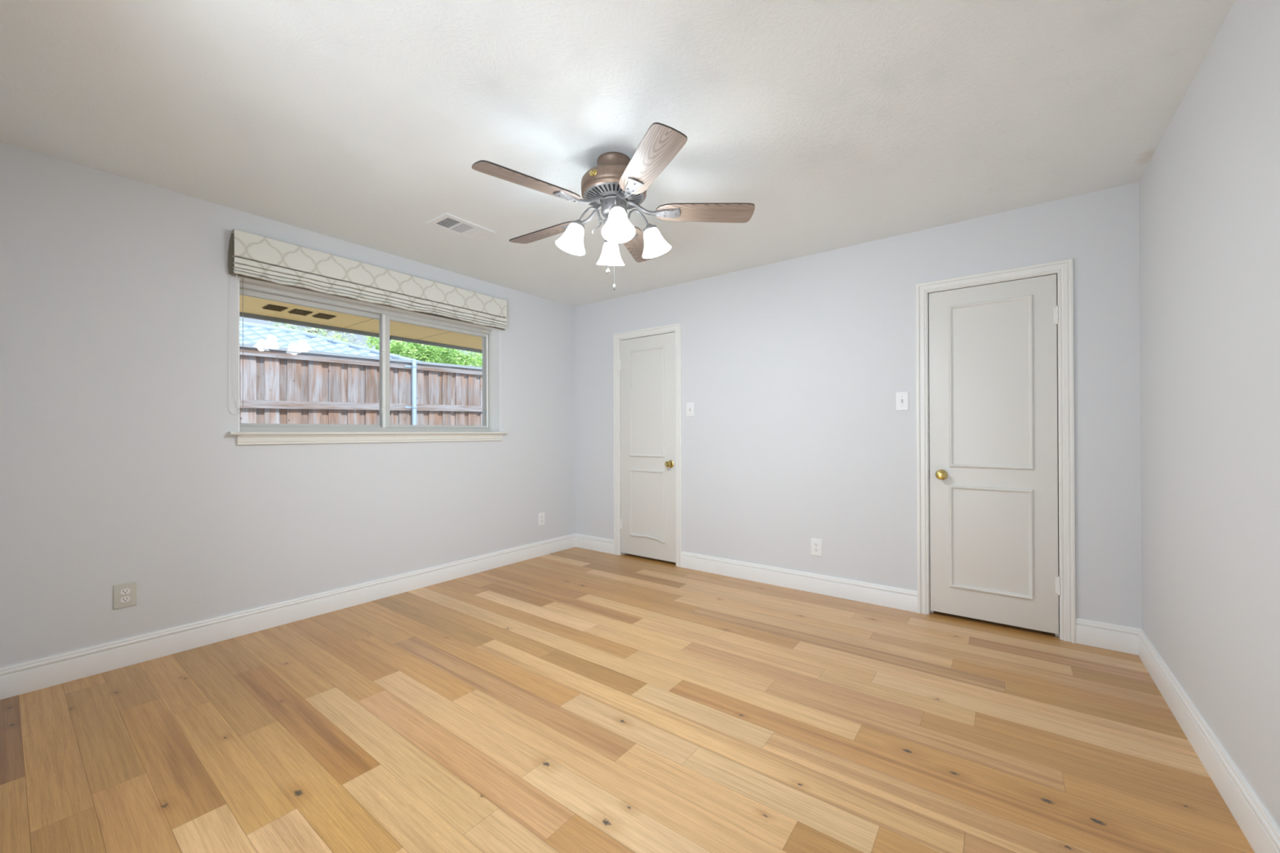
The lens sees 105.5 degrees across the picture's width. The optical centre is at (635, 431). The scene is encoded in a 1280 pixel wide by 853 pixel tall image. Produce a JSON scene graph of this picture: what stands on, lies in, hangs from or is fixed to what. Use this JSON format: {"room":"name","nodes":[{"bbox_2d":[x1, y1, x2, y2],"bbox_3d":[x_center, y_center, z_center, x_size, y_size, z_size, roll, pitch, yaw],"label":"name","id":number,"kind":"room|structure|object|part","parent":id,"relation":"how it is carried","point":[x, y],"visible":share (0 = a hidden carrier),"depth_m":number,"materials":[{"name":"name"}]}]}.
{"room":"empty bedroom","nodes":[
{"label":"empty bedroom","id":0,"kind":"room"},
{"bbox_2d":[0,141,575,667],"bbox_3d":[-2.118,0.023,3.217,0.260,2.890,5.000,0,0,37],"label":"wall","id":1,"kind":"structure","parent":0,"point":[120,463],"depth_m":2.58,"materials":[{"name":"white paint"}]},
{"bbox_2d":[113,581,136,609],"bbox_3d":[-2.546,0.816,2.428,0.008,0.120,0.081,0,0,37],"label":"wall outlet","id":2,"kind":"object","parent":1,"relation":"attached to","point":[124,594],"visible":1,"depth_m":2.42,"materials":[{"name":"grey plastic"}]},
{"bbox_2d":[120,595,129,602],"bbox_3d":[-2.544,0.835,2.427,0.002,0.027,0.034,0,0,37],"label":"receptacle","id":3,"kind":"object","parent":2,"relation":"attached to","point":[122,598],"depth_m":2.43,"materials":[{"name":"grey plastic"}]},
{"bbox_2d":[120,588,129,595],"bbox_3d":[-2.544,0.796,2.427,0.002,0.027,0.034,0,0,37],"label":"receptacle","id":4,"kind":"object","parent":2,"relation":"attached to","point":[122,591],"depth_m":2.43,"materials":[{"name":"grey plastic"}]},
{"bbox_2d":[0,533,575,699],"bbox_3d":[-1.702,1.100,3.527,0.016,0.134,3.600,0,0,37],"label":"baseboard","id":5,"kind":"structure","parent":1,"relation":"attached to","point":[18,679],"depth_m":2.75,"materials":[{"name":"white paint"}]},
{"bbox_2d":[239,294,482,353],"bbox_3d":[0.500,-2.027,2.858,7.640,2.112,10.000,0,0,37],"label":"roof eave","id":6,"kind":"object","parent":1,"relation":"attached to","point":[254,308],"visible":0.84,"depth_m":4.42,"materials":[{"name":"brown paint"}]},
{"bbox_2d":[262,304,287,311],"bbox_3d":[-2.866,-0.980,3.869,0.170,0.015,0.130,0,0,37],"label":"soffit vent","id":7,"kind":"object","parent":6,"relation":"attached to","point":[270,307],"depth_m":3.85,"materials":[{"name":"black metal"}]},
{"bbox_2d":[288,308,313,315],"bbox_3d":[-2.760,-0.980,4.008,0.170,0.015,0.130,0,0,37],"label":"soffit vent","id":8,"kind":"object","parent":6,"relation":"attached to","point":[295,311],"depth_m":3.99,"materials":[{"name":"black metal"}]},
{"bbox_2d":[312,312,336,319],"bbox_3d":[-2.654,-0.980,4.147,0.170,0.015,0.130,0,0,37],"label":"soffit vent","id":9,"kind":"object","parent":6,"relation":"attached to","point":[319,315],"depth_m":4.13,"materials":[{"name":"black metal"}]},
{"bbox_2d":[228,276,507,444],"bbox_3d":[-1.787,-0.416,3.560,0.235,0.982,1.903,0,0,37],"label":"window","id":10,"kind":"structure","parent":1,"relation":"in","point":[247,433],"depth_m":3.53,"materials":[{"name":"white paint"}]},
{"bbox_3d":[-2.129,-0.446,3.272,0.025,0.830,0.882,0,0,37],"label":"sash","id":11,"kind":"part","parent":10,"relation":"part of","materials":[{"name":"clear glass"}]},
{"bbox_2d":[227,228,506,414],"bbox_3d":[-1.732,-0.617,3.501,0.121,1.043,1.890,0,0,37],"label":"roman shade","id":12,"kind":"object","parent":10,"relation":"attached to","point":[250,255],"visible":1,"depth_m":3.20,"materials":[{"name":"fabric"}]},
{"bbox_3d":[-2.273,-0.500,2.763,0.044,0.807,0.053,0,0,37],"label":"pull cord","id":13,"kind":"part","parent":12,"relation":"part of","materials":[{"name":"white plastic"}]},
{"bbox_3d":[-2.299,-0.526,2.851,0.005,0.763,0.004,0,0,37],"label":"bead chain","id":14,"kind":"part","parent":12,"relation":"part of","materials":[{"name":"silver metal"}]},
{"bbox_3d":[-1.704,-0.988,3.491,0.012,0.012,1.865,0,0,37],"label":"shade rod","id":15,"kind":"part","parent":12,"relation":"part of","materials":[{"name":"beige fabric"}]},
{"bbox_3d":[-1.849,-0.445,3.571,0.019,0.832,0.021,0,0,37],"label":"meeting rail","id":16,"kind":"part","parent":10,"relation":"part of","materials":[{"name":"white plastic"}]},
{"bbox_3d":[-1.583,-0.446,3.937,0.024,0.830,0.906,0,0,37],"label":"sash","id":17,"kind":"part","parent":10,"relation":"part of","materials":[{"name":"grey metal"}]},
{"bbox_3d":[-1.304,-0.443,4.277,0.004,0.815,0.017,0,0,37],"label":"pull rail","id":18,"kind":"part","parent":10,"relation":"part of","materials":[{"name":"white plastic"}]},
{"bbox_2d":[537,512,544,525],"bbox_3d":[-0.889,0.824,4.603,0.008,0.118,0.076,0,0,37],"label":"wall outlet","id":19,"kind":"object","parent":1,"relation":"attached to","point":[541,515],"visible":1,"depth_m":4.59,"materials":[{"name":"white plastic"}]},
{"bbox_2d":[0,0,1234,306],"bbox_3d":[-0.141,-1.357,2.264,4.053,0.150,3.720,0,0,37],"label":"ceiling","id":20,"kind":"structure","parent":0,"point":[843,123],"depth_m":1.92,"materials":[{"name":"white paint"}]},
{"bbox_2d":[426,213,496,241],"bbox_3d":[-1.084,-1.272,3.043,0.220,0.009,0.352,0,0,37],"label":"ceiling vent","id":21,"kind":"object","parent":20,"relation":"in","point":[447,222],"visible":1,"depth_m":3.03,"materials":[{"name":"white plastic"}]},
{"bbox_2d":[471,122,755,289],"bbox_3d":[-0.141,-0.976,2.322,1.249,0.610,1.284,0,0,37],"label":"ceiling fan","id":22,"kind":"object","parent":20,"relation":"hanging from","point":[619,184],"visible":1,"depth_m":2.23,"materials":[{"name":"brown wood"}]},
{"bbox_3d":[-0.443,-1.044,2.041,0.470,0.035,0.138,0,0,-39],"label":"blade","id":23,"kind":"part","parent":22,"relation":"part of","materials":[{"name":"brown wood"}]},
{"bbox_3d":[-0.465,-1.042,2.541,0.469,0.035,0.150,0,0,37],"label":"blade","id":24,"kind":"part","parent":22,"relation":"part of","materials":[{"name":"brown wood"}]},
{"bbox_3d":[-0.306,-0.906,2.278,0.142,0.132,0.142,0,0,37],"label":"lamp shade","id":25,"kind":"part","parent":22,"relation":"part of","materials":[{"name":"white glass"}]},
{"bbox_3d":[-0.206,-0.995,2.292,0.124,0.128,0.019,0,0,-9],"label":"light arm","id":26,"kind":"part","parent":22,"relation":"part of","materials":[{"name":"grey metal"}]},
{"bbox_3d":[-0.132,-0.873,2.304,0.002,0.208,0.002,0,0,37],"label":"pull chain","id":27,"kind":"part","parent":22,"relation":"part of","materials":[{"name":"grey metal"}]},
{"bbox_3d":[-0.130,-0.906,2.508,0.142,0.132,0.142,0,0,37],"label":"lamp shade","id":28,"kind":"part","parent":22,"relation":"part of","materials":[{"name":"white glass"}]},
{"bbox_2d":[583,182,644,209],"bbox_3d":[-0.103,-1.103,2.306,0.294,0.022,0.294,0,0,37],"label":"vent grille","id":29,"kind":"object","parent":22,"relation":"attached to","point":[603,191],"depth_m":2.25,"materials":[{"name":"grey metal"}]},
{"bbox_3d":[-0.089,-0.996,2.202,0.019,0.128,0.124,0,0,-9],"label":"light arm","id":30,"kind":"part","parent":22,"relation":"part of","materials":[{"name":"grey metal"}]},
{"bbox_3d":[-0.077,-0.921,2.115,0.051,0.084,0.051,0,0,37],"label":"bulb","id":31,"kind":"part","parent":22,"relation":"part of","materials":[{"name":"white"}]},
{"bbox_3d":[-0.075,-0.907,2.102,0.142,0.132,0.142,0,0,37],"label":"lamp shade","id":32,"kind":"part","parent":22,"relation":"part of","materials":[{"name":"white glass"}]},
{"bbox_3d":[0.001,-0.996,2.320,0.124,0.128,0.019,0,0,-9],"label":"light arm","id":33,"kind":"part","parent":22,"relation":"part of","materials":[{"name":"grey metal"}]},
{"bbox_3d":[0.017,-1.043,2.720,0.138,0.035,0.470,0,0,15],"label":"blade","id":34,"kind":"part","parent":22,"relation":"part of","materials":[{"name":"brown wood"}]},
{"bbox_3d":[0.044,-1.046,1.900,0.138,0.035,0.470,0,0,-21],"label":"blade","id":35,"kind":"part","parent":22,"relation":"part of","materials":[{"name":"brown wood"}]},
{"bbox_3d":[0.101,-0.907,2.333,0.142,0.132,0.142,0,0,37],"label":"lamp shade","id":36,"kind":"part","parent":22,"relation":"part of","materials":[{"name":"white glass"}]},
{"bbox_3d":[0.328,-1.045,2.325,0.470,0.035,0.138,0,0,-1],"label":"blade","id":37,"kind":"part","parent":22,"relation":"part of","materials":[{"name":"brown wood"}]},
{"bbox_2d":[0,546,1254,852],"bbox_3d":[-0.326,1.167,2.002,4.053,0.020,4.640,0,0,37],"label":"floor","id":38,"kind":"structure","parent":0,"point":[575,700],"depth_m":1.85,"materials":[{"name":"brown wood"}]},
{"bbox_2d":[574,182,1142,628],"bbox_3d":[1.131,0.013,3.758,4.253,2.890,0.200,0,0,37],"label":"wall","id":39,"kind":"structure","parent":0,"point":[793,370],"depth_m":3.39,"materials":[{"name":"white paint"}]},
{"bbox_2d":[613,323,682,567],"bbox_3d":[0.122,0.115,4.451,0.750,2.098,0.199,0,0,37],"label":"door","id":40,"kind":"structure","parent":39,"relation":"in","point":[647,362],"depth_m":4.42,"materials":[{"name":"white paint"}]},
{"bbox_3d":[0.096,-0.265,4.417,0.386,0.985,0.015,0,0,37],"label":"panel moulding","id":41,"kind":"part","parent":40,"relation":"part of","materials":[{"name":"white paint"}]},
{"bbox_3d":[0.097,0.669,4.413,0.394,0.647,0.020,0,0,37],"label":"panel moulding","id":42,"kind":"part","parent":40,"relation":"part of","materials":[{"name":"white paint"}]},
{"bbox_3d":[0.288,0.282,4.239,0.066,0.066,0.064,0,0,37],"label":"knob","id":43,"kind":"part","parent":40,"relation":"part of","materials":[{"name":"gold metal"}]},
{"bbox_2d":[686,402,693,417],"bbox_3d":[0.459,-0.188,4.134,0.074,0.120,0.017,0,0,37],"label":"light switch","id":44,"kind":"object","parent":39,"relation":"attached to","point":[690,406],"visible":1,"depth_m":4.14,"materials":[{"name":"white plastic"}]},
{"bbox_2d":[810,537,822,556],"bbox_3d":[1.298,0.830,3.500,0.080,0.122,0.008,0,0,37],"label":"wall outlet","id":45,"kind":"object","parent":39,"relation":"attached to","point":[815,544],"visible":1,"depth_m":3.50,"materials":[{"name":"white plastic"}]},
{"bbox_2d":[575,533,1142,655],"bbox_3d":[0.990,1.092,3.730,4.053,0.134,0.016,0,0,37],"label":"baseboard","id":46,"kind":"structure","parent":39,"relation":"attached to","point":[1112,637],"depth_m":3.41,"materials":[{"name":"white paint"}]},
{"bbox_2d":[895,391,908,410],"bbox_3d":[1.731,-0.199,3.165,0.074,0.120,0.017,0,0,37],"label":"light switch","id":47,"kind":"object","parent":39,"relation":"attached to","point":[901,397],"visible":1,"depth_m":3.17,"materials":[{"name":"white plastic"}]},
{"bbox_2d":[915,257,1075,643],"bbox_3d":[2.125,0.103,2.925,0.750,2.098,0.199,0,0,37],"label":"door","id":48,"kind":"structure","parent":39,"relation":"in","point":[995,369],"depth_m":2.87,"materials":[{"name":"white paint"}]},
{"bbox_3d":[1.892,0.268,3.018,0.066,0.066,0.064,0,0,37],"label":"knob","id":49,"kind":"part","parent":48,"relation":"part of","materials":[{"name":"gold metal"}]},
{"bbox_3d":[2.099,0.644,2.890,0.405,0.628,0.015,0,0,37],"label":"panel moulding","id":50,"kind":"part","parent":48,"relation":"part of","materials":[{"name":"white paint"}]},
{"bbox_3d":[2.099,-0.281,2.891,0.406,0.997,0.015,0,0,37],"label":"panel moulding","id":51,"kind":"part","parent":48,"relation":"part of","materials":[{"name":"white paint"}]},
{"bbox_2d":[1138,0,1279,829],"bbox_3d":[1.531,0.003,0.939,0.200,2.890,3.800,0,0,37],"label":"wall","id":52,"kind":"structure","parent":0,"point":[1209,191],"depth_m":1.57,"materials":[{"name":"white paint"}]},
{"bbox_2d":[1137,629,1279,852],"bbox_3d":[1.510,1.081,1.081,0.016,0.134,3.600,0,0,37],"label":"baseboard","id":53,"kind":"structure","parent":52,"relation":"attached to","point":[1258,827],"depth_m":1.58,"materials":[{"name":"white paint"}]},
{"label":"outside","id":54,"kind":"structure","parent":0,"visible":0},
{"label":"ground","id":55,"kind":"structure","parent":54,"visible":0},
{"bbox_2d":[239,318,372,346],"bbox_3d":[-11.424,-1.364,16.227,2.918,5.659,5.836,0,0,37],"label":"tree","id":56,"kind":"object","parent":55,"relation":"on","point":[316,331],"visible":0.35,"depth_m":16.76,"materials":[{"name":"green plant"}]},
{"bbox_2d":[239,320,422,361],"bbox_3d":[-8.820,-0.429,8.871,7.030,3.677,10.273,0,0,37],"label":"neighbouring house","id":57,"kind":"structure","parent":55,"relation":"on","point":[256,334],"depth_m":10.02,"materials":[{"name":"blue tile"}]},
{"bbox_2d":[239,342,482,435],"bbox_3d":[-3.174,0.185,6.581,0.161,2.528,9.873,0,0,37],"label":"fence","id":58,"kind":"object","parent":55,"relation":"on","point":[282,385],"visible":0.23,"depth_m":6.08,"materials":[{"name":"brown wood"}]},
{"bbox_3d":[-3.203,-0.899,6.558,0.038,0.286,9.800,0,0,37],"label":"rail","id":59,"kind":"part","parent":58,"relation":"part of","materials":[{"name":"brown wood"}]},
{"bbox_3d":[-3.201,-0.334,6.556,0.038,0.296,9.800,0,0,37],"label":"rail","id":60,"kind":"part","parent":58,"relation":"part of","materials":[{"name":"brown wood"}]},
{"bbox_3d":[-3.038,0.193,6.683,0.060,2.378,0.060,0,0,37],"label":"steel post","id":61,"kind":"part","parent":58,"relation":"part of","materials":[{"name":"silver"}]},
{"bbox_2d":[332,333,482,367],"bbox_3d":[-7.993,-1.154,18.417,2.926,5.199,6.844,0,0,41],"label":"leafy tree","id":62,"kind":"object","parent":55,"relation":"on","point":[437,354],"visible":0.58,"depth_m":17.89,"materials":[{"name":"green plant"}]}
]}

